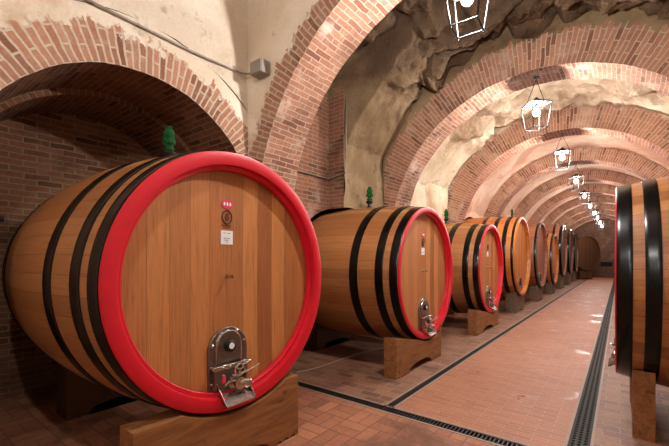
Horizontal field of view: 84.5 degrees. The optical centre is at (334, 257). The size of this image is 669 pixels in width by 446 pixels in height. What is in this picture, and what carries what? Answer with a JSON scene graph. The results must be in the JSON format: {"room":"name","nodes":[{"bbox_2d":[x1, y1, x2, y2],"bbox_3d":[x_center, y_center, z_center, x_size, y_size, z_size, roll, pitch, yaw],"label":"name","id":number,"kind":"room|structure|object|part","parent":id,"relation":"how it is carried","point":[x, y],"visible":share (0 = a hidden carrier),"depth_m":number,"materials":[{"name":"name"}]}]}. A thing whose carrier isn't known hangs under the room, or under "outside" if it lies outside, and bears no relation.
{"room":"wine cellar","nodes":[
{"label":"wine cellar","id":0,"kind":"room"},
{"bbox_2d":[0,0,247,400],"bbox_3d":[-4.601,-0.975,1.418,1.630,5.050,10.600,0,0,38],"label":"wall","id":1,"kind":"structure","parent":0,"point":[61,126],"depth_m":4.09,"materials":[{"name":"brick"}]},
{"bbox_2d":[86,0,249,74],"bbox_3d":[-1.901,-2.260,3.406,0.220,0.042,2.851,0,0,38],"label":"conduit","id":2,"kind":"object","parent":1,"relation":"attached to","point":[90,1],"visible":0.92,"depth_m":3.74,"materials":[{"name":"grey metal"}]},
{"bbox_2d":[201,0,401,372],"bbox_3d":[1.162,-1.484,3.276,8.060,6.071,0.612,0,0,38],"label":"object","id":3,"kind":"structure","parent":0,"point":[306,44],"depth_m":4.36,"materials":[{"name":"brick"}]},
{"bbox_2d":[250,58,269,79],"bbox_3d":[-0.888,-2.255,4.386,0.200,0.160,0.147,0,0,38],"label":"junction box","id":4,"kind":"object","parent":3,"relation":"attached to","point":[259,68],"visible":1,"depth_m":4.34,"materials":[{"name":"grey plastic"}]},
{"bbox_3d":[-0.929,-2.255,4.333,0.190,0.150,0.012,0,0,38],"label":"lid","id":5,"kind":"part","parent":4,"relation":"part of","materials":[{"name":"grey plastic"}]},
{"bbox_2d":[446,0,488,40],"bbox_3d":[1.177,-2.447,3.263,0.334,0.857,0.334,0,0,35],"label":"lantern","id":6,"kind":"object","parent":3,"relation":"hanging from","point":[464,2],"visible":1,"depth_m":3.27,"materials":[{"name":"white metal"}]},
{"bbox_3d":[1.177,-2.306,3.263,0.104,0.122,0.104,0,0,35],"label":"bulb","id":7,"kind":"part","parent":6,"relation":"part of","materials":[{"name":"white glass"}]},
{"bbox_2d":[294,93,328,218],"bbox_3d":[-0.576,-0.850,5.864,0.001,4.800,1.560,0,0,38],"label":"wall","id":8,"kind":"structure","parent":0,"point":[312,191],"depth_m":6.22,"materials":[{"name":"brick"}]},
{"bbox_2d":[312,209,339,217],"bbox_3d":[-0.276,0.338,6.846,0.750,2.425,2.200,0,0,38],"label":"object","id":9,"kind":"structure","parent":0,"point":[328,211],"depth_m":6.91,"materials":[{"name":"metal"}]},
{"bbox_2d":[0,277,668,445],"bbox_3d":[7.922,1.550,12.332,8.600,0.001,43.200,0,0,38],"label":"floor","id":10,"kind":"structure","parent":0,"point":[524,386],"depth_m":4.09,"materials":[{"name":"tile"}]},
{"bbox_2d":[57,362,136,420],"bbox_3d":[-2.322,1.290,4.022,0.300,0.520,1.100,0,0,38],"label":"cradle","id":11,"kind":"object","parent":10,"relation":"on","point":[77,396],"visible":0.38,"depth_m":3.61,"materials":[{"name":"brown wood"}]},
{"bbox_2d":[120,372,297,445],"bbox_3d":[-0.817,1.290,2.748,0.180,0.520,1.390,0,0,38],"label":"cradle","id":12,"kind":"object","parent":10,"relation":"on","point":[271,418],"visible":0.82,"depth_m":2.69,"materials":[{"name":"brown wood"}]},
{"bbox_2d":[2,151,320,413],"bbox_3d":[-1.576,0.170,3.444,2.327,2.060,2.060,0,0,38],"label":"wine cask","id":13,"kind":"object","parent":12,"relation":"on","point":[190,282],"visible":1,"depth_m":2.56,"materials":[{"name":"brown wood"}]},
{"bbox_2d":[162,126,175,155],"bbox_3d":[-1.532,-1.037,3.409,0.125,0.356,0.125,0,0,38],"label":"stopper","id":14,"kind":"object","parent":13,"relation":"on","point":[168,140],"visible":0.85,"depth_m":3.37,"materials":[{"name":"green rubber"}]},
{"bbox_3d":[-0.795,0.662,2.775,0.016,0.235,0.210,0,0,38],"label":"hatch door","id":15,"kind":"part","parent":13,"relation":"part of","materials":[{"name":"metal"}]},
{"bbox_3d":[-0.647,0.843,2.804,0.178,0.061,0.027,0,0,-41],"label":"lever","id":16,"kind":"part","parent":13,"relation":"part of","materials":[{"name":"silver metal"}]},
{"bbox_2d":[304,322,353,349],"bbox_3d":[-0.075,1.290,6.690,0.300,0.520,1.100,0,0,38],"label":"cradle","id":17,"kind":"object","parent":10,"relation":"on","point":[320,337],"visible":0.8,"depth_m":6.32,"materials":[{"name":"brown wood"}]},
{"bbox_2d":[297,347,383,372],"bbox_3d":[0.325,1.542,5.809,0.087,0.012,2.376,0,0,44],"label":"cable","id":18,"kind":"object","parent":10,"relation":"on","point":[382,347],"visible":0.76,"depth_m":5.53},
{"bbox_2d":[298,380,384,405],"bbox_3d":[-0.006,1.573,4.285,1.336,0.054,0.024,0,0,38],"label":"trim","id":19,"kind":"structure","parent":10,"relation":"in","point":[298,380],"depth_m":4.20,"materials":[{"name":"stone"}]},
{"bbox_2d":[298,386,502,445],"bbox_3d":[0.535,1.573,3.683,2.931,0.054,0.024,0,0,38],"label":"trim","id":20,"kind":"structure","parent":10,"relation":"in","point":[298,386],"depth_m":3.54,"materials":[{"name":"stone"}]},
{"bbox_2d":[298,381,525,445],"bbox_3d":[0.580,1.574,3.740,2.931,0.052,0.120,0,0,38],"label":"floor drain","id":21,"kind":"object","parent":10,"relation":"in","point":[465,431],"visible":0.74,"depth_m":3.58,"materials":[{"name":"black metal"}]},
{"bbox_2d":[384,323,440,379],"bbox_3d":[1.169,1.290,5.308,0.180,0.520,1.480,0,0,38],"label":"cradle","id":22,"kind":"object","parent":10,"relation":"on","point":[400,354],"visible":0.92,"depth_m":4.89,"materials":[{"name":"brown wood"}]},
{"bbox_2d":[310,206,452,338],"bbox_3d":[0.615,0.225,6.155,2.187,2.120,2.120,0,0,38],"label":"wine cask","id":23,"kind":"object","parent":22,"relation":"on","point":[387,271],"visible":0.91,"depth_m":5.32,"materials":[{"name":"brown wood"}]},
{"bbox_2d":[366,187,372,207],"bbox_3d":[0.589,-1.012,6.175,0.125,0.356,0.125,0,0,38],"label":"stopper","id":24,"kind":"object","parent":23,"relation":"on","point":[369,194],"visible":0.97,"depth_m":6.14,"materials":[{"name":"green glass"}]},
{"bbox_3d":[0.589,-1.072,6.175,0.122,0.237,0.122,0,0,38],"label":"glass bulb","id":25,"kind":"part","parent":24,"relation":"part of","materials":[{"name":"green glass"}]},
{"bbox_3d":[1.360,0.748,5.552,0.016,0.235,0.210,0,0,38],"label":"hatch door","id":26,"kind":"part","parent":23,"relation":"part of","materials":[{"name":"metal"}]},
{"bbox_2d":[395,407,531,445],"bbox_3d":[1.202,1.573,3.348,1.467,0.054,0.024,0,0,38],"label":"trim","id":27,"kind":"structure","parent":10,"relation":"in","point":[395,407],"depth_m":3.34,"materials":[{"name":"metal"}]},
{"bbox_2d":[468,302,497,335],"bbox_3d":[3.250,1.290,7.990,0.180,0.520,1.610,0,0,38],"label":"cradle","id":28,"kind":"object","parent":10,"relation":"on","point":[478,320],"visible":0.91,"depth_m":7.43,"materials":[{"name":"brown wood"}]},
{"bbox_2d":[445,223,503,312],"bbox_3d":[2.730,0.235,8.880,2.187,2.120,2.120,0,0,38],"label":"wine cask","id":29,"kind":"object","parent":28,"relation":"on","point":[477,252],"visible":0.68,"depth_m":7.92,"materials":[{"name":"brown wood"}]},
{"bbox_2d":[444,209,448,223],"bbox_3d":[2.704,-1.002,8.901,0.125,0.356,0.125,0,0,38],"label":"bottle","id":30,"kind":"object","parent":29,"relation":"on","point":[446,214],"visible":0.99,"depth_m":8.87,"materials":[{"name":"glass"}]},
{"bbox_3d":[2.704,-1.062,8.901,0.122,0.237,0.122,0,0,38],"label":"glass bulb","id":31,"kind":"part","parent":30,"relation":"part of","materials":[{"name":"green glass"}]},
{"bbox_2d":[385,279,585,405],"bbox_3d":[10.593,1.573,16.838,0.024,0.054,32.806,0,0,38],"label":"trim","id":32,"kind":"structure","parent":10,"relation":"in","point":[429,377],"depth_m":5.39,"materials":[{"name":"metal"}]},
{"bbox_2d":[387,279,586,406],"bbox_3d":[10.634,1.577,16.806,0.082,0.046,32.806,0,0,38],"label":"floor drain","id":33,"kind":"object","parent":10,"relation":"in","point":[445,370],"visible":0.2,"depth_m":5.42,"materials":[{"name":"black metal"}]},
{"bbox_2d":[393,279,587,407],"bbox_3d":[10.675,1.573,16.774,0.024,0.054,32.806,0,0,38],"label":"trim","id":34,"kind":"structure","parent":10,"relation":"in","point":[401,402],"depth_m":5.34,"materials":[{"name":"stone"}]},
{"bbox_2d":[505,292,523,312],"bbox_3d":[5.305,1.260,10.819,0.300,0.580,1.000,0,0,38],"label":"cradle","id":35,"kind":"object","parent":10,"relation":"on","point":[514,302],"visible":0.89,"depth_m":10.45,"materials":[{"name":"brown wood"}]},
{"bbox_2d":[464,217,530,295],"bbox_3d":[4.613,-0.050,11.356,2.208,2.391,2.391,0,0,38],"label":"wine cask","id":36,"kind":"object","parent":35,"relation":"on","point":[514,234],"visible":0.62,"depth_m":10.46,"materials":[{"name":"orange wood"}]},
{"bbox_2d":[529,285,542,301],"bbox_3d":[7.389,1.260,13.505,0.300,0.580,1.000,0,0,38],"label":"cradle","id":37,"kind":"object","parent":10,"relation":"on","point":[535,293],"visible":0.89,"depth_m":13.13,"materials":[{"name":"brown wood"}]},
{"bbox_2d":[527,222,547,287],"bbox_3d":[6.697,-0.100,14.042,2.208,2.480,2.480,0,0,38],"label":"wine cask","id":38,"kind":"object","parent":37,"relation":"on","point":[537,231],"visible":0.29,"depth_m":13.18,"materials":[{"name":"brown wood"}]},
{"bbox_2d":[544,282,554,293],"bbox_3d":[9.473,1.290,16.192,0.300,0.520,1.000,0,0,38],"label":"cradle","id":39,"kind":"object","parent":10,"relation":"on","point":[549,288],"visible":0.88,"depth_m":15.81,"materials":[{"name":"brown wood"}]},
{"bbox_2d":[545,234,558,283],"bbox_3d":[9.018,0.050,16.545,1.608,2.308,2.308,0,0,38],"label":"wine cask","id":40,"kind":"object","parent":39,"relation":"on","point":[552,240],"visible":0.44,"depth_m":15.84,"materials":[{"name":"orange wood"}]},
{"bbox_2d":[555,275,563,288],"bbox_3d":[11.542,1.190,18.890,0.300,0.720,1.200,0,0,38],"label":"cradle","id":41,"kind":"object","parent":10,"relation":"on","point":[560,282],"visible":0.76,"depth_m":18.40,"materials":[{"name":"brown wood"}]},
{"bbox_2d":[545,224,566,276],"bbox_3d":[11.205,-0.370,19.151,1.308,2.740,2.740,0,0,38],"label":"wine cask","id":42,"kind":"object","parent":41,"relation":"on","point":[559,230],"visible":0.43,"depth_m":18.51,"materials":[{"name":"brown wood"}]},
{"bbox_2d":[564,272,570,284],"bbox_3d":[13.626,1.190,21.576,0.300,0.720,1.200,0,0,38],"label":"cradle","id":43,"kind":"object","parent":10,"relation":"on","point":[567,278],"visible":0.66,"depth_m":21.11,"materials":[{"name":"brown wood"}]},
{"bbox_2d":[566,229,573,273],"bbox_3d":[13.289,-0.370,21.838,1.308,2.740,2.740,0,0,38],"label":"wine cask","id":44,"kind":"object","parent":43,"relation":"on","point":[570,245],"visible":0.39,"depth_m":21.58,"materials":[{"name":"brown wood"}]},
{"bbox_2d":[571,271,575,281],"bbox_3d":[15.710,1.190,24.263,0.300,0.720,1.200,0,0,38],"label":"cradle","id":45,"kind":"object","parent":10,"relation":"on","point":[573,275],"visible":0.61,"depth_m":23.76,"materials":[{"name":"brown wood"}]},
{"bbox_2d":[573,232,578,271],"bbox_3d":[15.373,-0.370,24.524,1.308,2.740,2.740,0,0,38],"label":"wine cask","id":46,"kind":"object","parent":45,"relation":"on","point":[575,235],"visible":0.3,"depth_m":24.47,"materials":[{"name":"brown wood"}]},
{"bbox_2d":[576,269,592,278],"bbox_3d":[18.264,1.175,26.893,1.200,0.750,0.300,0,0,-17],"label":"cradle","id":47,"kind":"object","parent":10,"relation":"on","point":[580,274],"visible":0.81,"depth_m":26.75,"materials":[{"name":"brown wood"}]},
{"bbox_2d":[578,235,600,270],"bbox_3d":[18.161,-0.350,27.224,2.620,2.620,1.208,0,0,-17],"label":"wine cask","id":48,"kind":"object","parent":47,"relation":"on","point":[589,248],"visible":0.6,"depth_m":26.79,"materials":[{"name":"brown wood"}]},
{"bbox_2d":[563,280,613,445],"bbox_3d":[8.667,1.573,11.754,0.024,0.054,43.200,0,0,38],"label":"trim","id":49,"kind":"structure","parent":10,"relation":"in","point":[589,362],"depth_m":4.23,"materials":[{"name":"stone"}]},
{"bbox_2d":[567,278,614,445],"bbox_3d":[8.736,1.575,11.701,0.150,0.051,43.200,0,0,38],"label":"floor drain","id":50,"kind":"object","parent":10,"relation":"in","point":[581,432],"visible":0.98,"depth_m":4.27,"materials":[{"name":"grey metal"}]},
{"bbox_2d":[590,292,614,445],"bbox_3d":[8.805,1.573,11.648,0.024,0.054,43.200,0,0,38],"label":"trim","id":51,"kind":"structure","parent":10,"relation":"in","point":[604,361],"depth_m":4.20,"materials":[{"name":"stone"}]},
{"bbox_2d":[630,370,655,442],"bbox_3d":[3.007,1.258,3.615,0.150,0.585,1.240,0,0,38],"label":"cradle","id":52,"kind":"object","parent":10,"relation":"on","point":[642,384],"visible":0.91,"depth_m":3.13,"materials":[{"name":"brown wood"}]},
{"bbox_3d":[4.362,1.300,2.564,0.250,0.500,1.200,0,0,38],"label":"cradle","id":53,"kind":"object","parent":10,"relation":"on","visible":0},
{"bbox_2d":[608,176,668,386],"bbox_3d":[3.670,0.215,3.101,2.187,2.050,2.050,0,0,38],"label":"wine cask","id":54,"kind":"object","parent":53,"relation":"on","point":[641,339],"visible":0.97,"depth_m":2.97,"materials":[{"name":"brown wood"}]},
{"bbox_2d":[329,84,343,208],"bbox_3d":[0.026,-2.004,6.371,0.330,2.292,0.001,0,0,38],"label":"wall","id":55,"kind":"structure","parent":0,"point":[336,106],"depth_m":6.37,"materials":[{"name":"brick"}]},
{"bbox_2d":[297,102,346,178],"bbox_3d":[-0.358,-2.008,5.804,0.386,1.284,1.415,0,0,38],"label":"conduit","id":56,"kind":"object","parent":55,"relation":"attached to","point":[346,102],"visible":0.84,"depth_m":6.22,"materials":[{"name":"grey metal"}]},
{"bbox_2d":[344,99,383,208],"bbox_3d":[0.605,-0.750,6.840,0.080,4.600,1.450,0,0,38],"label":"wall","id":57,"kind":"structure","parent":0,"point":[364,170],"depth_m":6.68,"materials":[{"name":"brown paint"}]},
{"bbox_2d":[410,182,447,314],"bbox_3d":[2.214,-0.650,8.914,0.097,4.400,3.001,0,0,38],"label":"wall","id":58,"kind":"structure","parent":0,"point":[435,197],"depth_m":9.23,"materials":[{"name":"paint"}]},
{"bbox_2d":[465,212,483,218],"bbox_3d":[4.294,-0.250,11.603,0.001,3.600,3.000,0,0,38],"label":"wall","id":59,"kind":"structure","parent":0,"point":[473,214],"depth_m":11.83,"materials":[{"name":"paint"}]},
{"bbox_2d":[327,0,668,159],"bbox_3d":[1.900,-2.824,4.854,6.179,2.054,2.800,0,0,38],"label":"ceiling","id":60,"kind":"structure","parent":0,"point":[413,46],"depth_m":5.80,"materials":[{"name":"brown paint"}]},
{"bbox_2d":[335,7,668,210],"bbox_3d":[3.245,-1.433,5.962,7.860,5.974,0.613,0,0,38],"label":"brick arch","id":61,"kind":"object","parent":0,"point":[632,48],"depth_m":5.84,"materials":[{"name":"brick"}]},
{"bbox_2d":[521,76,552,132],"bbox_3d":[3.261,-2.497,5.950,0.334,0.857,0.334,0,0,-2],"label":"lantern","id":62,"kind":"object","parent":61,"relation":"hanging from","point":[536,102],"visible":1,"depth_m":5.93,"materials":[{"name":"white metal"}]},
{"bbox_3d":[3.261,-2.670,5.950,0.328,0.383,0.010,0,0,-2],"label":"hanger rod","id":63,"kind":"part","parent":62,"relation":"part of","materials":[{"name":"black metal"}]},
{"bbox_3d":[3.261,-2.356,5.950,0.104,0.122,0.104,0,0,-2],"label":"bulb","id":64,"kind":"part","parent":62,"relation":"part of","materials":[{"name":"white glass"}]},
{"bbox_3d":[3.261,-2.277,5.950,0.334,0.417,0.334,0,0,-2],"label":"frame","id":65,"kind":"part","parent":62,"relation":"part of","materials":[{"name":"metal"}]},
{"bbox_2d":[418,78,668,187],"bbox_3d":[4.286,-2.712,7.306,5.352,1.900,2.800,0,0,38],"label":"ceiling","id":66,"kind":"structure","parent":0,"point":[477,131],"depth_m":7.90,"materials":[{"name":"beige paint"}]},
{"bbox_2d":[448,104,668,314],"bbox_3d":[5.330,-1.284,8.648,7.260,5.673,0.615,0,0,38],"label":"ceiling","id":67,"kind":"structure","parent":0,"point":[649,130],"depth_m":8.55,"materials":[{"name":"brick"}]},
{"bbox_2d":[553,133,570,170],"bbox_3d":[5.346,-2.497,8.636,0.334,0.857,0.334,0,0,37],"label":"lantern","id":68,"kind":"object","parent":67,"relation":"hanging from","point":[562,150],"visible":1,"depth_m":8.61,"materials":[{"name":"white metal"}]},
{"bbox_3d":[5.346,-2.277,8.636,0.334,0.417,0.334,0,0,37],"label":"frame","id":69,"kind":"part","parent":68,"relation":"part of","materials":[{"name":"metal"}]},
{"bbox_2d":[467,135,668,215],"bbox_3d":[6.367,-2.355,9.995,5.315,1.904,2.800,0,0,38],"label":"ceiling","id":70,"kind":"structure","parent":0,"point":[489,188],"depth_m":10.87,"materials":[{"name":"paint"}]},
{"bbox_2d":[527,184,617,289],"bbox_3d":[11.582,-0.895,16.707,5.700,4.890,0.600,0,0,38],"label":"ceiling","id":71,"kind":"structure","parent":0,"point":[568,194],"depth_m":17.05,"materials":[{"name":"brick"}]},
{"bbox_2d":[584,193,595,211],"bbox_3d":[11.598,-2.497,16.695,0.334,0.857,0.334,0,0,3],"label":"lantern","id":72,"kind":"object","parent":71,"relation":"hanging from","point":[589,202],"visible":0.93,"depth_m":16.68,"materials":[{"name":"white metal"}]},
{"bbox_2d":[539,194,610,222],"bbox_3d":[12.624,-2.308,18.050,5.290,1.924,2.800,0,0,38],"label":"ceiling","id":73,"kind":"structure","parent":0,"point":[564,202],"depth_m":19.78,"materials":[{"name":"brick"}]},
{"bbox_2d":[484,147,668,217],"bbox_3d":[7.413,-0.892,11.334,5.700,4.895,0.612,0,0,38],"label":"ceiling","id":74,"kind":"structure","parent":0,"point":[635,163],"depth_m":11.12,"materials":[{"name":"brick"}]},
{"bbox_2d":[568,163,584,190],"bbox_3d":[7.430,-2.497,11.322,0.334,0.857,0.334,0,0,9],"label":"lantern","id":75,"kind":"object","parent":74,"relation":"hanging from","point":[575,176],"visible":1,"depth_m":11.30,"materials":[{"name":"white metal"}]},
{"bbox_3d":[7.430,-2.277,11.322,0.334,0.417,0.334,0,0,9],"label":"frame","id":76,"kind":"part","parent":75,"relation":"part of","materials":[{"name":"metal"}]},
{"bbox_2d":[513,170,642,221],"bbox_3d":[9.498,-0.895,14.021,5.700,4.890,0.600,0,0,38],"label":"ceiling","id":77,"kind":"structure","parent":0,"point":[604,176],"depth_m":14.13,"materials":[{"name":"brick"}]},
{"bbox_2d":[579,181,589,203],"bbox_3d":[9.514,-2.497,14.009,0.334,0.857,0.334,0,0,32],"label":"lantern","id":78,"kind":"object","parent":77,"relation":"hanging from","point":[584,192],"visible":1,"depth_m":13.99,"materials":[{"name":"white metal"}]},
{"bbox_3d":[9.514,-2.277,14.009,0.334,0.417,0.334,0,0,32],"label":"frame","id":79,"kind":"part","parent":78,"relation":"part of","materials":[{"name":"metal"}]},
{"bbox_2d":[542,195,614,224],"bbox_3d":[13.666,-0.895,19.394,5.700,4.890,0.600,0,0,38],"label":"ceiling","id":80,"kind":"structure","parent":0,"point":[608,199],"depth_m":19.69,"materials":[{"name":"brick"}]},
{"bbox_2d":[554,203,614,224],"bbox_3d":[15.750,-0.895,22.080,5.700,4.890,0.600,0,0,38],"label":"ceiling","id":81,"kind":"structure","parent":0,"point":[600,206],"depth_m":22.34,"materials":[{"name":"brick"}]},
{"bbox_2d":[563,210,614,228],"bbox_3d":[17.834,-0.895,24.766,5.700,4.890,0.600,0,0,38],"label":"ceiling","id":82,"kind":"structure","parent":0,"point":[571,221],"depth_m":25.06,"materials":[{"name":"brick"}]},
{"bbox_2d":[568,215,614,231],"bbox_3d":[19.919,-0.895,27.453,5.700,4.890,0.600,0,0,38],"label":"ceiling","id":83,"kind":"structure","parent":0,"point":[574,226],"depth_m":27.77,"materials":[{"name":"brick"}]},
{"bbox_2d":[573,219,614,277],"bbox_3d":[21.084,-1.625,29.460,8.000,6.450,0.001,0,0,38],"label":"wall","id":84,"kind":"structure","parent":0,"point":[605,238],"depth_m":29.24,"materials":[{"name":"brick"}]},
{"bbox_2d":[600,262,611,265],"bbox_3d":[21.508,0.490,29.109,0.760,0.340,0.030,0,0,38],"label":"air vent","id":85,"kind":"object","parent":84,"relation":"in","point":[601,263],"visible":1,"depth_m":29.11,"materials":[{"name":"black metal"}]}
]}

